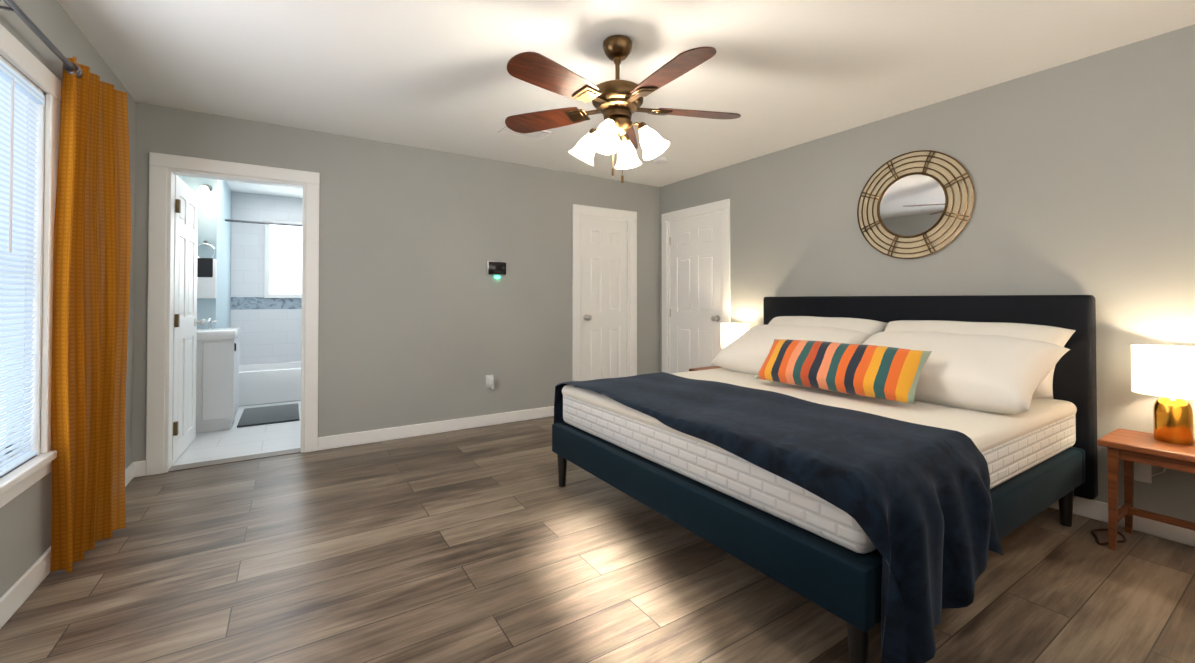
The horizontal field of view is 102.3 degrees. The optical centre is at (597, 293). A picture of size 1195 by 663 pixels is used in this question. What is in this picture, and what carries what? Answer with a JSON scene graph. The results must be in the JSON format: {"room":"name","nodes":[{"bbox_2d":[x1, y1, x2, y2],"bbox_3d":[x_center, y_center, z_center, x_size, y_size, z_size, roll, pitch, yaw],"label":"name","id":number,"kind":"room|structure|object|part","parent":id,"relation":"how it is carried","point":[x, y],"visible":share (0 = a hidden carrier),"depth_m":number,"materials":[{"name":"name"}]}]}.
{"room":"bedroom","nodes":[
{"label":"bedroom","id":0,"kind":"room"},
{"bbox_2d":[0,0,135,597],"bbox_3d":[-1.803,-0.056,1.122,0.120,2.440,4.920,0,-1,-33],"label":"wall","id":1,"kind":"structure","parent":0,"point":[25,527],"depth_m":1.99,"materials":[{"name":"grey paint"}]},
{"bbox_2d":[0,24,60,507],"bbox_3d":[-1.905,-0.091,1.318,0.160,1.665,1.720,0,-1,-33],"label":"window","id":2,"kind":"structure","parent":1,"relation":"in","point":[26,62],"depth_m":1.96,"materials":[{"name":"white"}]},
{"bbox_2d":[0,59,43,476],"bbox_3d":[-2.083,-0.084,1.642,0.040,1.460,0.726,0,-1,-33],"label":"window blinds","id":3,"kind":"object","parent":2,"relation":"attached to","point":[17,275],"visible":1,"depth_m":1.82,"materials":[{"name":"white plastic"}]},
{"bbox_2d":[9,78,13,252],"bbox_3d":[-2.121,-0.466,1.742,0.008,0.635,0.008,0,-1,-33],"label":"wand","id":4,"kind":"object","parent":3,"relation":"hanging from","point":[11,166],"visible":1,"depth_m":1.74,"materials":[{"name":"white plastic"}]},
{"bbox_2d":[0,0,81,77],"bbox_3d":[-1.882,-0.957,1.462,0.098,0.060,2.358,0,-1,-33],"label":"curtain rod","id":5,"kind":"object","parent":1,"relation":"attached to","point":[31,25],"visible":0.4,"depth_m":1.77,"materials":[{"name":"silver metal"}]},
{"bbox_2d":[50,56,130,572],"bbox_3d":[-2.297,0.080,2.187,0.098,2.155,0.421,0,-1,-20],"label":"curtain","id":6,"kind":"object","parent":5,"relation":"hanging from","point":[91,267],"visible":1,"depth_m":2.17,"materials":[{"name":"orange fabric"}]},
{"bbox_2d":[0,461,143,628],"bbox_3d":[-1.740,1.114,1.148,0.030,0.100,4.680,0,-1,-33],"label":"baseboard","id":7,"kind":"structure","parent":1,"relation":"attached to","point":[20,590],"depth_m":1.86,"materials":[{"name":"white wood"}]},
{"bbox_2d":[177,175,301,364],"bbox_3d":[-3.094,-0.009,4.954,2.070,2.440,2.930,0,-1,-33],"label":"wall","id":8,"kind":"structure","parent":0,"point":[270,328],"depth_m":5.82,"materials":[{"name":"tile"}]},
{"bbox_2d":[197,241,216,298],"bbox_3d":[-3.692,-0.226,4.528,0.170,0.543,0.052,0,-1,-33],"label":"towel rail","id":9,"kind":"object","parent":8,"relation":"attached to","point":[206,277],"visible":0.71,"depth_m":4.52,"materials":[{"name":"silver metal"}]},
{"bbox_2d":[197,184,216,208],"bbox_3d":[-3.644,-0.919,4.461,0.200,0.239,0.238,0,-1,-33],"label":"sconce","id":10,"kind":"object","parent":8,"relation":"attached to","point":[205,200],"visible":0.92,"depth_m":4.42,"materials":[{"name":"white glass"}]},
{"bbox_2d":[225,219,301,226],"bbox_3d":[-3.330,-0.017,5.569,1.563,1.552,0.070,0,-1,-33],"label":"shower rail","id":11,"kind":"object","parent":8,"relation":"attached to","point":[258,222],"visible":0.02,"depth_m":5.33,"materials":[{"name":"grey metal"}]},
{"bbox_2d":[264,220,301,297],"bbox_3d":[-3.695,-0.424,6.152,0.920,0.960,0.030,0,-1,-33],"label":"bathroom window","id":12,"kind":"structure","parent":8,"relation":"in","point":[283,263],"depth_m":6.01,"materials":[{"name":"white glass"}]},
{"bbox_2d":[132,102,659,461],"bbox_3d":[-1.181,-0.016,4.366,4.660,2.440,0.120,0,-1,-33],"label":"wall","id":13,"kind":"structure","parent":0,"point":[424,317],"depth_m":4.10,"materials":[{"name":"grey paint"}]},
{"bbox_2d":[172,175,205,464],"bbox_3d":[-3.141,0.180,3.652,0.177,2.015,0.754,0,-1,-31],"label":"bathroom door","id":14,"kind":"structure","parent":13,"relation":"in","point":[185,322],"depth_m":3.62,"materials":[{"name":"white wood"}]},
{"bbox_2d":[146,152,319,475],"bbox_3d":[-2.576,0.133,3.473,0.970,2.120,0.160,0,-1,-33],"label":"door frame","id":15,"kind":"structure","parent":13,"relation":"attached to","point":[162,169],"depth_m":3.26,"materials":[{"name":"white wood"}]},
{"bbox_2d":[168,448,300,471],"bbox_3d":[-2.576,1.190,3.460,0.790,0.006,0.120,0,-1,-33],"label":"trim","id":16,"kind":"structure","parent":13,"relation":"attached to","point":[230,460],"depth_m":3.44,"materials":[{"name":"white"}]},
{"bbox_2d":[318,406,553,450],"bbox_3d":[-1.192,1.153,4.265,2.230,0.100,0.014,0,-1,-33],"label":"baseboard","id":17,"kind":"structure","parent":13,"relation":"attached to","point":[378,435],"depth_m":4.10,"materials":[{"name":"white wood"}]},
{"bbox_2d":[486,375,493,389],"bbox_3d":[-0.975,0.809,4.386,0.070,0.130,0.050,0,-1,-33],"label":"plug","id":18,"kind":"object","parent":13,"relation":"attached to","point":[489,381],"visible":0.96,"depth_m":4.38,"materials":[{"name":"white plastic"}]},
{"bbox_2d":[487,261,506,278],"bbox_3d":[-0.929,-0.218,4.447,0.190,0.163,0.055,0,-1,-33],"label":"tablet","id":19,"kind":"object","parent":13,"relation":"attached to","point":[497,268],"visible":0.98,"depth_m":4.43,"materials":[{"name":"black plastic"}]},
{"bbox_2d":[572,204,636,380],"bbox_3d":[0.059,0.154,5.144,0.810,2.120,0.140,0,-1,-33],"label":"door frame","id":20,"kind":"structure","parent":13,"relation":"attached to","point":[579,211],"depth_m":5.07,"materials":[{"name":"white wood"}]},
{"bbox_2d":[582,216,627,380],"bbox_3d":[0.094,0.198,5.102,0.604,2.015,0.106,0,-1,-33],"label":"closet door","id":21,"kind":"structure","parent":13,"relation":"in","point":[604,299],"depth_m":5.11,"materials":[{"name":"white wood"}]},
{"bbox_2d":[0,401,1194,662],"bbox_3d":[-0.678,1.224,3.562,4.660,0.060,7.850,0,-1,-33],"label":"floor","id":22,"kind":"structure","parent":0,"point":[490,544],"depth_m":1.96,"materials":[{"name":"laminate"}]},
{"bbox_2d":[196,317,240,432],"bbox_3d":[-3.524,0.707,4.344,0.446,0.994,0.524,0,-1,-33],"label":"bathroom vanity","id":23,"kind":"object","parent":22,"relation":"on","point":[217,372],"visible":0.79,"depth_m":4.19,"materials":[{"name":"white wood"}]},
{"bbox_2d":[237,403,299,427],"bbox_3d":[-3.251,1.200,4.786,0.480,0.018,0.820,0,-1,-33],"label":"bath mat","id":24,"kind":"object","parent":22,"relation":"on","point":[269,415],"visible":1,"depth_m":4.70,"materials":[{"name":"grey fabric"}]},
{"bbox_2d":[238,361,300,405],"bbox_3d":[-3.505,1.037,5.827,1.560,0.370,0.745,0,-1,-33],"label":"bathtub","id":25,"kind":"object","parent":22,"relation":"on","point":[267,383],"depth_m":5.34,"materials":[{"name":"white ceramic"}]},
{"bbox_2d":[689,366,721,370],"bbox_3d":[1.159,0.955,4.401,0.372,0.500,0.536,0,-1,-33],"label":"nightstand","id":26,"kind":"object","parent":22,"relation":"on","point":[703,368],"visible":0.12,"depth_m":4.54,"materials":[{"name":"brown wood"}]},
{"bbox_2d":[721,323,749,347],"bbox_3d":[1.250,0.488,4.370,0.251,0.430,0.251,0,-1,-33],"label":"lamp","id":27,"kind":"object","parent":26,"relation":"on","point":[731,332],"visible":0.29,"depth_m":4.28,"materials":[{"name":"white fabric"}]},
{"bbox_2d":[552,295,1097,662],"bbox_3d":[1.156,0.597,2.756,2.175,1.175,2.098,0,-1,-33],"label":"bed","id":28,"kind":"object","parent":22,"relation":"on","point":[898,467],"visible":1,"depth_m":2.12,"materials":[{"name":"blue fabric"}]},
{"bbox_2d":[554,372,1003,662],"bbox_3d":[0.612,0.844,2.385,0.847,0.632,2.064,0,-1,-33],"label":"blanket","id":29,"kind":"object","parent":28,"relation":"on","point":[871,519],"depth_m":1.66,"materials":[{"name":"blue fabric"}]},
{"bbox_2d":[711,324,870,374],"bbox_3d":[1.329,0.402,3.377,0.560,0.251,0.950,-29,15,-31],"label":"pillow","id":30,"kind":"object","parent":28,"relation":"on","point":[746,355],"depth_m":3.37,"materials":[{"name":"white fabric"}]},
{"bbox_3d":[1.132,0.694,2.750,2.030,0.220,1.890,0,-1,-33],"label":"mattress","id":31,"kind":"part","parent":28,"relation":"part of","materials":[{"name":"white fabric"}]},
{"bbox_2d":[768,316,887,334],"bbox_3d":[1.562,0.358,3.545,0.500,0.231,0.930,-42,20,-25],"label":"pillow","id":32,"kind":"object","parent":28,"relation":"on","point":[862,326],"depth_m":3.40,"materials":[{"name":"white fabric"}]},
{"bbox_2d":[862,331,1069,413],"bbox_3d":[1.824,0.392,2.602,0.560,0.251,0.950,-28,13,-28],"label":"pillow","id":33,"kind":"object","parent":28,"relation":"on","point":[977,374],"depth_m":2.32,"materials":[{"name":"white fabric"}]},
{"bbox_2d":[884,320,1075,398],"bbox_3d":[2.058,0.348,2.769,0.500,0.231,0.930,-43,22,-26],"label":"pillow","id":34,"kind":"object","parent":28,"relation":"on","point":[1064,338],"depth_m":2.56,"materials":[{"name":"white fabric"}]},
{"bbox_2d":[1091,528,1125,544],"bbox_3d":[2.454,1.173,2.318,0.250,0.009,0.119,0,-1,-33],"label":"power cord","id":35,"kind":"object","parent":22,"relation":"on","point":[1106,543],"visible":0.83,"depth_m":2.31,"materials":[{"name":"brown plastic"}]},
{"bbox_2d":[1097,428,1194,550],"bbox_3d":[2.623,0.926,2.109,0.372,0.500,0.536,0,-1,-33],"label":"nightstand","id":36,"kind":"object","parent":22,"relation":"on","point":[1129,447],"visible":0.98,"depth_m":2.21,"materials":[{"name":"brown wood"}]},
{"bbox_2d":[1131,345,1194,483],"bbox_3d":[2.633,0.587,2.229,0.279,0.681,0.296,0,-1,-33],"label":"lamp","id":37,"kind":"object","parent":36,"relation":"on","point":[1166,373],"depth_m":2.16,"materials":[{"name":"gold metal"}]},
{"bbox_3d":[2.680,0.799,2.329,0.090,0.259,0.172,0,-1,-33],"label":"lamp cord","id":38,"kind":"part","parent":37,"relation":"part of","materials":[{"name":"white plastic"}]},
{"bbox_3d":[2.633,0.354,2.205,0.251,0.215,0.251,0,-1,-33],"label":"lamp shade","id":39,"kind":"part","parent":37,"relation":"part of","materials":[{"name":"fabric"}]},
{"bbox_2d":[57,0,1194,197],"bbox_3d":[-0.678,-1.286,3.594,4.660,0.080,7.850,0,-1,-33],"label":"ceiling","id":40,"kind":"structure","parent":0,"point":[776,75],"depth_m":2.59,"materials":[{"name":"white paint"}]},
{"bbox_2d":[499,126,553,140],"bbox_3d":[-0.548,-1.238,3.705,0.360,0.011,0.220,0,-1,-33],"label":"ceiling vent","id":41,"kind":"object","parent":40,"relation":"in","point":[541,135],"visible":0.65,"depth_m":3.73,"materials":[{"name":"white"}]},
{"bbox_2d":[505,35,740,182],"bbox_3d":[0.117,-0.905,2.364,1.259,0.710,1.224,0,-1,-33],"label":"fan","id":42,"kind":"object","parent":40,"relation":"hanging from","point":[617,102],"visible":1,"depth_m":2.31,"materials":[{"name":"brown wood"}]},
{"bbox_3d":[0.100,-0.738,2.405,0.446,0.162,0.446,0,-1,-33],"label":"glass","id":43,"kind":"part","parent":42,"relation":"part of","materials":[{"name":"white glass"}]},
{"bbox_2d":[654,157,668,163],"bbox_3d":[0.586,-1.218,4.418,0.132,0.033,0.132,0,-1,-33],"label":"smoke detector","id":44,"kind":"object","parent":40,"relation":"attached to","point":[661,160],"visible":1,"depth_m":4.38,"materials":[{"name":"white plastic"}]},
{"bbox_2d":[660,24,1194,522],"bbox_3d":[2.023,-0.026,3.565,0.120,2.440,4.920,0,-1,-33],"label":"wall","id":45,"kind":"structure","parent":0,"point":[1082,172],"depth_m":2.70,"materials":[{"name":"grey paint"}]},
{"bbox_2d":[669,212,721,372],"bbox_3d":[1.003,0.197,5.042,0.106,2.015,0.790,0,-1,-33],"label":"hall door","id":46,"kind":"structure","parent":45,"relation":"in","point":[695,288],"depth_m":5.04,"materials":[{"name":"white wood"}]},
{"bbox_2d":[661,199,730,373],"bbox_3d":[1.052,0.153,5.066,0.140,2.120,1.000,0,-1,-33],"label":"door frame","id":47,"kind":"structure","parent":45,"relation":"attached to","point":[723,206],"depth_m":5.15,"materials":[{"name":"white wood"}]},
{"bbox_2d":[857,150,974,258],"bbox_3d":[2.124,-0.600,3.268,0.029,0.729,0.729,0,-1,-33],"label":"mirror","id":48,"kind":"object","parent":45,"relation":"attached to","point":[918,204],"visible":1,"depth_m":3.24,"materials":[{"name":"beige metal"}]},
{"bbox_2d":[1049,496,1194,546],"bbox_3d":[2.241,1.138,3.085,0.014,0.100,3.600,0,-1,-33],"label":"baseboard","id":49,"kind":"structure","parent":45,"relation":"attached to","point":[1089,508],"depth_m":2.38,"materials":[{"name":"white wood"}]}
]}

